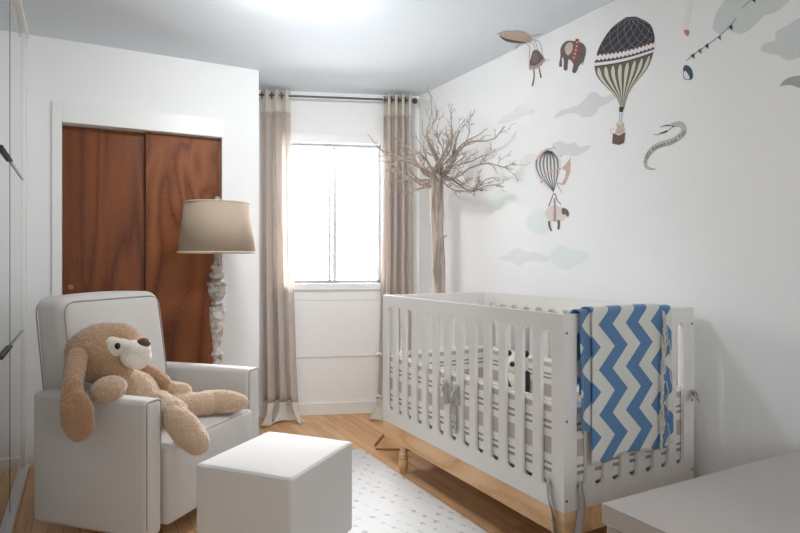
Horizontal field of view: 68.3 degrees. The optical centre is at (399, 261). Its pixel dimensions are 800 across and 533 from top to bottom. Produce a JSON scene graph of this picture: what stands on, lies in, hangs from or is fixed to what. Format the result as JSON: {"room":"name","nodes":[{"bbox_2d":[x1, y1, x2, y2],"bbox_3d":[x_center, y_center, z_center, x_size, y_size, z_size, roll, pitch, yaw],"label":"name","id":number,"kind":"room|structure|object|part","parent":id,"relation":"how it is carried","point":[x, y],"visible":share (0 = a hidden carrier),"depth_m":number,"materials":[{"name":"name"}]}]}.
{"room":"bedroom","nodes":[
{"label":"bedroom","id":0,"kind":"room"},
{"bbox_2d":[27,35,258,454],"bbox_3d":[-1.589,-0.060,3.683,1.262,2.293,0.610,0,0,-28],"label":"wall","id":1,"kind":"structure","parent":0,"point":[57,69],"depth_m":3.39,"materials":[{"name":"white paint"}]},
{"bbox_2d":[4,463,28,532],"bbox_3d":[-0.722,1.075,0.797,0.033,0.022,5.290,0,0,-28],"label":"trim","id":2,"kind":"structure","parent":1,"relation":"attached to","point":[15,505],"depth_m":2.62,"materials":[{"name":"white wood"}]},
{"bbox_2d":[14,0,28,37],"bbox_3d":[-0.722,-1.196,0.797,0.033,0.022,5.290,0,0,-28],"label":"trim","id":3,"kind":"structure","parent":1,"relation":"attached to","point":[18,3],"depth_m":2.86,"materials":[{"name":"white wood"}]},
{"bbox_2d":[27,455,33,466],"bbox_3d":[-1.928,1.055,3.144,0.127,0.062,0.014,0,0,-28],"label":"baseboard","id":4,"kind":"structure","parent":1,"relation":"attached to","point":[30,458],"depth_m":3.12,"materials":[{"name":"white wood"}]},
{"bbox_2d":[63,126,145,294],"bbox_3d":[-1.673,0.160,3.378,0.450,1.828,0.026,0,0,-28],"label":"door","id":5,"kind":"structure","parent":1,"relation":"in","point":[104,171],"depth_m":3.36,"materials":[{"name":"brown wood"}]},
{"bbox_2d":[52,100,222,295],"bbox_3d":[-1.476,0.109,3.387,0.900,1.954,0.018,0,0,-28],"label":"trim","id":6,"kind":"structure","parent":1,"relation":"attached to","point":[67,112],"depth_m":3.25,"materials":[{"name":"white wood"}]},
{"bbox_2d":[146,133,219,363],"bbox_3d":[-1.297,0.160,3.543,0.424,1.828,0.026,0,0,-28],"label":"door","id":7,"kind":"structure","parent":1,"relation":"in","point":[179,169],"depth_m":3.52,"materials":[{"name":"brown wood"}]},
{"bbox_2d":[12,413,607,532],"bbox_3d":[0.148,1.136,1.730,2.630,0.100,6.300,0,0,-28],"label":"floor","id":8,"kind":"structure","parent":0,"point":[491,515],"depth_m":2.87,"materials":[{"name":"brown wood"}]},
{"bbox_2d":[34,291,258,532],"bbox_3d":[-1.098,0.610,2.624,0.668,0.952,0.785,0,0,18],"label":"armchair","id":9,"kind":"object","parent":8,"relation":"on","point":[129,475],"visible":0.72,"depth_m":2.30,"materials":[{"name":"grey fabric"}]},
{"bbox_3d":[-1.179,0.770,2.288,0.561,0.518,0.093,0,0,18],"label":"arm","id":10,"kind":"part","parent":9,"relation":"part of","materials":[{"name":"grey fabric"}]},
{"bbox_3d":[-1.309,0.466,2.657,0.244,0.664,0.581,0,0,18],"label":"backrest","id":11,"kind":"part","parent":9,"relation":"part of","materials":[{"name":"grey fabric"}]},
{"bbox_2d":[59,322,248,455],"bbox_3d":[-0.953,0.490,2.400,0.746,0.489,0.552,0,0,-28],"label":"plush dog","id":12,"kind":"object","parent":9,"relation":"on","point":[108,356],"visible":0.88,"depth_m":2.30},
{"bbox_3d":[-1.008,0.850,2.590,0.473,0.340,0.589,0,0,18],"label":"seat","id":13,"kind":"part","parent":9,"relation":"part of","materials":[{"name":"grey fabric"}]},
{"bbox_3d":[-0.967,0.770,2.939,0.561,0.518,0.103,0,0,18],"label":"arm","id":14,"kind":"part","parent":9,"relation":"part of","materials":[{"name":"grey fabric"}]},
{"bbox_2d":[176,196,256,364],"bbox_3d":[-0.993,0.365,3.204,0.416,1.442,0.416,0,0,-28],"label":"floor lamp","id":15,"kind":"object","parent":8,"relation":"on","point":[216,226],"visible":0.84,"depth_m":3.07,"materials":[{"name":"beige fabric"}]},
{"bbox_3d":[-0.993,-0.185,3.204,0.408,0.273,0.408,0,0,-28],"label":"lamp shade","id":16,"kind":"part","parent":15,"relation":"part of","materials":[{"name":"fabric"}]},
{"bbox_2d":[348,448,487,532],"bbox_3d":[-0.165,1.080,2.277,0.970,0.012,2.040,0,0,-28],"label":"area rug","id":17,"kind":"object","parent":8,"relation":"on","point":[384,500],"visible":0.5,"depth_m":2.59,"materials":[{"name":"white fabric"}]},
{"bbox_2d":[197,431,351,532],"bbox_3d":[-0.436,0.873,2.121,0.388,0.402,0.434,0,0,22],"label":"ottoman","id":18,"kind":"object","parent":17,"relation":"on","point":[270,482],"visible":1,"depth_m":1.97,"materials":[{"name":"grey fabric"}]},
{"bbox_2d":[368,84,528,450],"bbox_3d":[0.179,-0.011,3.500,0.658,2.190,1.028,0,0,-28],"label":"bare tree","id":19,"kind":"object","parent":8,"relation":"on","point":[437,176],"visible":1,"depth_m":3.59,"materials":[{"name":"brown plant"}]},
{"bbox_3d":[0.035,0.881,3.543,0.421,0.403,0.017,0,0,-26],"label":"stand leg","id":20,"kind":"part","parent":19,"relation":"part of","materials":[{"name":"brown wood"}]},
{"bbox_2d":[383,292,693,532],"bbox_3d":[0.531,0.632,2.751,0.683,0.908,1.360,0,0,-28],"label":"crib","id":21,"kind":"object","parent":8,"relation":"on","point":[524,492],"visible":0.74,"depth_m":2.30,"materials":[{"name":"white paint"}]},
{"bbox_3d":[0.018,1.001,3.044,0.050,0.170,0.050,0,0,-28],"label":"leg","id":22,"kind":"part","parent":21,"relation":"part of","materials":[{"name":"brown wood"}]},
{"bbox_2d":[375,345,482,406],"bbox_3d":[0.200,0.633,3.312,0.688,0.295,0.090,0,0,-23],"label":"bumper cover","id":23,"kind":"object","parent":21,"relation":"attached to","point":[480,347],"visible":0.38,"depth_m":3.35,"materials":[{"name":"grey fabric"}]},
{"bbox_3d":[0.210,0.514,3.343,0.655,0.672,0.014,0,0,-28],"label":"panel","id":24,"kind":"part","parent":21,"relation":"part of","materials":[{"name":"white paint"}]},
{"bbox_2d":[391,353,556,532],"bbox_3d":[0.242,0.742,2.574,0.090,0.511,1.297,0,0,-28],"label":"bumper cover","id":25,"kind":"object","parent":21,"relation":"attached to","point":[444,399],"visible":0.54,"depth_m":2.36,"materials":[{"name":"grey fabric"}]},
{"bbox_3d":[0.237,0.514,2.593,0.014,0.672,1.357,0,0,-28],"label":"rail","id":26,"kind":"part","parent":21,"relation":"part of","materials":[{"name":"white paint"}]},
{"bbox_3d":[0.244,0.893,2.597,0.028,0.086,1.353,0,0,-28],"label":"rail","id":27,"kind":"part","parent":21,"relation":"part of","materials":[{"name":"brown wood"}]},
{"bbox_3d":[0.847,0.893,2.169,0.623,0.086,0.026,0,0,-28],"label":"rail","id":28,"kind":"part","parent":21,"relation":"part of","materials":[{"name":"brown wood"}]},
{"bbox_3d":[0.825,0.514,2.912,0.014,0.672,1.357,0,0,-28],"label":"rail","id":29,"kind":"part","parent":21,"relation":"part of","materials":[{"name":"white paint"}]},
{"bbox_2d":[493,347,699,401],"bbox_3d":[0.824,0.633,2.845,0.068,0.295,1.376,0,0,-28],"label":"bumper cover","id":30,"kind":"object","parent":21,"relation":"attached to","point":[547,361],"visible":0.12,"depth_m":3.00,"materials":[{"name":"grey fabric"}]},
{"bbox_2d":[570,303,673,464],"bbox_3d":[0.814,0.425,2.127,0.477,0.540,0.082,0,0,-28],"label":"blanket","id":31,"kind":"object","parent":21,"relation":"hanging from","point":[624,352],"visible":0.99,"depth_m":2.10,"materials":[{"name":"blue fabric"}]},
{"bbox_2d":[573,385,680,532],"bbox_3d":[0.849,0.727,2.166,0.643,0.481,0.073,0,0,-28],"label":"bumper cover","id":32,"kind":"object","parent":21,"relation":"attached to","point":[578,527],"visible":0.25,"depth_m":2.09,"materials":[{"name":"grey fabric"}]},
{"bbox_3d":[0.851,0.514,2.162,0.655,0.672,0.014,0,0,-28],"label":"panel","id":33,"kind":"part","parent":21,"relation":"part of","materials":[{"name":"white paint"}]},
{"bbox_3d":[0.531,0.751,2.752,0.583,0.111,1.257,0,0,-28],"label":"mattress","id":34,"kind":"object","parent":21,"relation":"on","visible":0},
{"bbox_2d":[508,350,530,392],"bbox_3d":[0.588,0.573,2.977,0.171,0.249,0.173,0,0,9],"label":"plush panda","id":35,"kind":"object","parent":34,"relation":"on","point":[511,357],"visible":0.28,"depth_m":2.96,"materials":[{"name":"white fabric"}]},
{"bbox_3d":[0.635,0.605,2.973,0.044,0.107,0.092,0,0,13],"label":"arm","id":36,"kind":"part","parent":35,"relation":"part of","materials":[{"name":"black fabric"}]},
{"bbox_2d":[602,449,799,532],"bbox_3d":[1.057,0.835,1.455,1.014,0.503,0.510,0,0,-28],"label":"storage chest","id":37,"kind":"object","parent":8,"relation":"on","point":[761,496],"visible":1,"depth_m":1.43,"materials":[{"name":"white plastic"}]},
{"bbox_2d":[21,0,614,95],"bbox_3d":[0.148,-1.257,1.730,2.630,0.100,6.300,0,0,-28],"label":"ceiling","id":38,"kind":"structure","parent":0,"point":[375,47],"depth_m":3.10,"materials":[{"name":"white paint"}]},
{"bbox_2d":[259,90,418,404],"bbox_3d":[-0.514,-0.060,4.258,1.335,2.293,0.156,0,0,-8],"label":"wall","id":39,"kind":"structure","parent":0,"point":[352,378],"depth_m":4.21,"materials":[{"name":"white paint"}]},
{"bbox_2d":[259,401,376,416],"bbox_3d":[-0.491,1.044,4.202,1.245,0.085,0.014,0,0,-8],"label":"baseboard","id":40,"kind":"structure","parent":39,"relation":"attached to","point":[331,408],"depth_m":4.20,"materials":[{"name":"white wood"}]},
{"bbox_2d":[291,143,380,282],"bbox_3d":[-0.483,-0.349,4.288,0.685,1.000,0.046,0,0,-8],"label":"window","id":41,"kind":"structure","parent":39,"relation":"attached to","point":[329,147],"depth_m":4.29,"materials":[{"name":"grey metal"}]},
{"bbox_2d":[294,300,380,357],"bbox_3d":[-0.496,0.475,4.203,0.735,0.402,0.010,0,0,-8],"label":"wall panel","id":42,"kind":"object","parent":39,"relation":"attached to","point":[327,328],"visible":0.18,"depth_m":4.20,"materials":[{"name":"paint"}]},
{"bbox_2d":[259,94,417,103],"bbox_3d":[-0.440,-1.150,4.167,1.136,0.043,0.092,0,0,-8],"label":"curtain rod","id":43,"kind":"object","parent":39,"relation":"attached to","point":[414,100],"visible":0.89,"depth_m":4.13,"materials":[{"name":"metal"}]},
{"bbox_2d":[261,89,303,425],"bbox_3d":[-0.812,-0.052,4.006,0.289,2.266,0.256,0,0,-20],"label":"curtain","id":44,"kind":"object","parent":43,"relation":"hanging from","point":[279,368],"visible":1,"depth_m":4.06,"materials":[{"name":"beige fabric"}]},
{"bbox_2d":[369,94,412,420],"bbox_3d":[-0.057,-0.052,4.123,0.341,2.266,0.224,0,0,-8],"label":"curtain","id":45,"kind":"object","parent":43,"relation":"hanging from","point":[397,219],"visible":0.62,"depth_m":4.18,"materials":[{"name":"beige fabric"}]},
{"bbox_2d":[419,0,799,477],"bbox_3d":[1.466,-0.060,1.953,0.100,2.293,5.435,0,0,-28],"label":"wall","id":46,"kind":"structure","parent":0,"point":[714,229],"depth_m":2.46,"materials":[{"name":"white paint"}]},
{"bbox_2d":[483,189,515,209],"bbox_3d":[0.583,-0.367,3.475,0.001,0.123,0.316,0,0,-28],"label":"decal","id":47,"kind":"object","parent":46,"relation":"attached to","point":[499,199],"visible":0.98,"depth_m":3.47},
{"bbox_2d":[497,105,533,124],"bbox_3d":[0.652,-0.843,3.348,0.001,0.079,0.328,0,0,-28],"label":"decal","id":48,"kind":"object","parent":46,"relation":"attached to","point":[519,111],"visible":1,"depth_m":3.34},
{"bbox_2d":[498,248,548,265],"bbox_3d":[0.681,-0.028,3.296,0.001,0.102,0.429,0,0,-28],"label":"decal","id":49,"kind":"object","parent":46,"relation":"attached to","point":[518,256],"visible":1,"depth_m":3.30},
{"bbox_2d":[498,31,549,85],"bbox_3d":[0.618,-1.081,3.167,0.230,0.249,0.282,0,0,-28],"label":"decal","id":50,"kind":"object","parent":46,"relation":"attached to","point":[536,60],"visible":1,"depth_m":3.18,"materials":[{"name":"beige paper"}]},
{"bbox_2d":[519,154,536,166],"bbox_3d":[0.711,-0.561,3.240,0.001,0.061,0.171,0,0,-28],"label":"decal","id":51,"kind":"object","parent":46,"relation":"attached to","point":[530,157],"visible":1,"depth_m":3.25},
{"bbox_2d":[526,209,551,233],"bbox_3d":[0.746,-0.218,3.175,0.001,0.138,0.205,0,0,-28],"label":"decal","id":52,"kind":"object","parent":46,"relation":"attached to","point":[537,221],"visible":1,"depth_m":3.18},
{"bbox_2d":[534,147,570,230],"bbox_3d":[0.794,-0.381,3.084,0.001,0.441,0.275,0,0,-28],"label":"decal","id":53,"kind":"object","parent":46,"relation":"attached to","point":[547,164],"visible":1,"depth_m":3.09},
{"bbox_2d":[548,245,589,268],"bbox_3d":[0.850,-0.025,2.985,0.001,0.123,0.290,0,0,-28],"label":"decal","id":54,"kind":"object","parent":46,"relation":"attached to","point":[563,257],"visible":1,"depth_m":2.99},
{"bbox_2d":[552,141,590,155],"bbox_3d":[0.858,-0.576,2.970,0.001,0.093,0.269,0,0,-28],"label":"decal","id":55,"kind":"object","parent":46,"relation":"attached to","point":[572,149],"visible":1,"depth_m":2.98},
{"bbox_2d":[559,39,585,72],"bbox_3d":[0.863,-1.031,2.958,0.001,0.179,0.185,0,0,-28],"label":"decal","id":56,"kind":"object","parent":46,"relation":"attached to","point":[575,51],"visible":1,"depth_m":2.95,"materials":[{"name":"grey"}]},
{"bbox_2d":[554,92,615,117],"bbox_3d":[0.907,-0.762,2.878,0.001,0.117,0.442,0,0,-28],"label":"decal","id":57,"kind":"object","parent":46,"relation":"attached to","point":[593,101],"visible":1,"depth_m":2.86},
{"bbox_2d":[594,17,654,144],"bbox_3d":[1.013,-0.821,2.681,0.001,0.571,0.338,0,0,-28],"label":"decal","id":58,"kind":"object","parent":46,"relation":"attached to","point":[625,53],"visible":1,"depth_m":2.68,"materials":[{"name":"grey"}]},
{"bbox_2d":[612,133,624,144],"bbox_3d":[1.001,-0.566,2.702,0.001,0.062,0.076,0,0,-28],"label":"basket","id":59,"kind":"object","parent":58,"relation":"on","point":[617,139],"depth_m":2.70,"materials":[{"name":"brown paper"}]},
{"bbox_3d":[1.014,-1.020,2.679,0.001,0.173,0.331,0,0,-28],"label":"crown","id":60,"kind":"part","parent":58,"relation":"part of","materials":[{"name":"black paper"}]},
{"bbox_2d":[644,122,685,169],"bbox_3d":[1.115,-0.488,2.492,0.001,0.184,0.206,0,0,-28],"label":"decal","id":61,"kind":"object","parent":46,"relation":"attached to","point":[681,125],"visible":1,"depth_m":2.48,"materials":[{"name":"grey paper"}]},
{"bbox_2d":[683,65,692,79],"bbox_3d":[1.169,-0.769,2.394,0.001,0.066,0.045,0,0,-28],"label":"decal","id":62,"kind":"object","parent":46,"relation":"attached to","point":[687,71],"visible":1,"depth_m":2.40,"materials":[{"name":"blue paper"}]},
{"bbox_2d":[684,0,692,35],"bbox_3d":[1.170,-1.004,2.391,0.001,0.172,0.046,0,0,-28],"label":"decal","id":63,"kind":"object","parent":46,"relation":"attached to","point":[690,2],"visible":1,"depth_m":2.40,"materials":[{"name":"white"}]},
{"bbox_2d":[686,0,755,60],"bbox_3d":[1.235,-0.894,2.271,0.001,0.158,0.298,0,0,-28],"label":"decal","id":64,"kind":"object","parent":46,"relation":"attached to","point":[730,26],"visible":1,"depth_m":2.28,"materials":[{"name":"grey paper"}]},
{"bbox_2d":[713,0,789,33],"bbox_3d":[1.296,-0.937,2.161,0.001,0.171,0.320,0,0,-28],"label":"decal","id":65,"kind":"object","parent":46,"relation":"attached to","point":[747,17],"visible":1,"depth_m":2.20},
{"bbox_2d":[761,18,799,59],"bbox_3d":[1.367,-0.762,2.031,0.001,0.151,0.245,0,0,-28],"label":"decal","id":66,"kind":"object","parent":46,"relation":"attached to","point":[786,44],"visible":1,"depth_m":2.06},
{"bbox_2d":[780,76,799,87],"bbox_3d":[1.378,-0.611,2.011,0.001,0.063,0.158,0,0,-28],"label":"decal","id":67,"kind":"object","parent":46,"relation":"attached to","point":[795,80],"visible":1,"depth_m":2.04},
{"bbox_3d":[-0.785,-0.060,0.763,0.108,2.293,5.490,0,0,-28],"label":"wall","id":68,"kind":"structure","parent":0,"visible":0},
{"bbox_2d":[0,0,9,532],"bbox_3d":[-0.582,-0.060,0.518,0.010,2.233,4.466,0,0,-28],"label":"door","id":69,"kind":"structure","parent":68,"relation":"in","point":[4,4],"depth_m":2.31,"materials":[{"name":"wood"}]},
{"bbox_2d":[0,0,23,509],"bbox_3d":[-1.710,-0.060,2.610,0.024,2.233,1.020,0,0,-28],"label":"door","id":70,"kind":"structure","parent":68,"relation":"in","point":[16,35],"depth_m":2.75,"materials":[{"name":"wood"}]},
{"bbox_3d":[-1.701,-0.424,2.604,0.014,0.014,1.000,0,0,-28],"label":"mirror rail","id":71,"kind":"part","parent":70,"relation":"part of","materials":[{"name":"grey metal"}]},
{"bbox_3d":[-1.701,0.353,2.604,0.014,0.014,1.000,0,0,-28],"label":"mirror rail","id":72,"kind":"part","parent":70,"relation":"part of","materials":[{"name":"grey metal"}]},
{"bbox_3d":[-1.784,-0.424,2.752,0.007,0.007,0.660,0,0,-28],"label":"rod","id":73,"kind":"part","parent":70,"relation":"part of","materials":[{"name":"silver metal"}]},
{"bbox_3d":[-1.784,0.353,2.752,0.007,0.007,0.660,0,0,-28],"label":"rod","id":74,"kind":"part","parent":70,"relation":"part of","materials":[{"name":"silver metal"}]},
{"bbox_2d":[23,34,26,466],"bbox_3d":[-1.970,-0.060,3.089,0.023,2.249,0.070,0,0,-28],"label":"trim","id":75,"kind":"structure","parent":68,"relation":"attached to","point":[24,35],"depth_m":3.06,"materials":[{"name":"white wood"}]}
]}

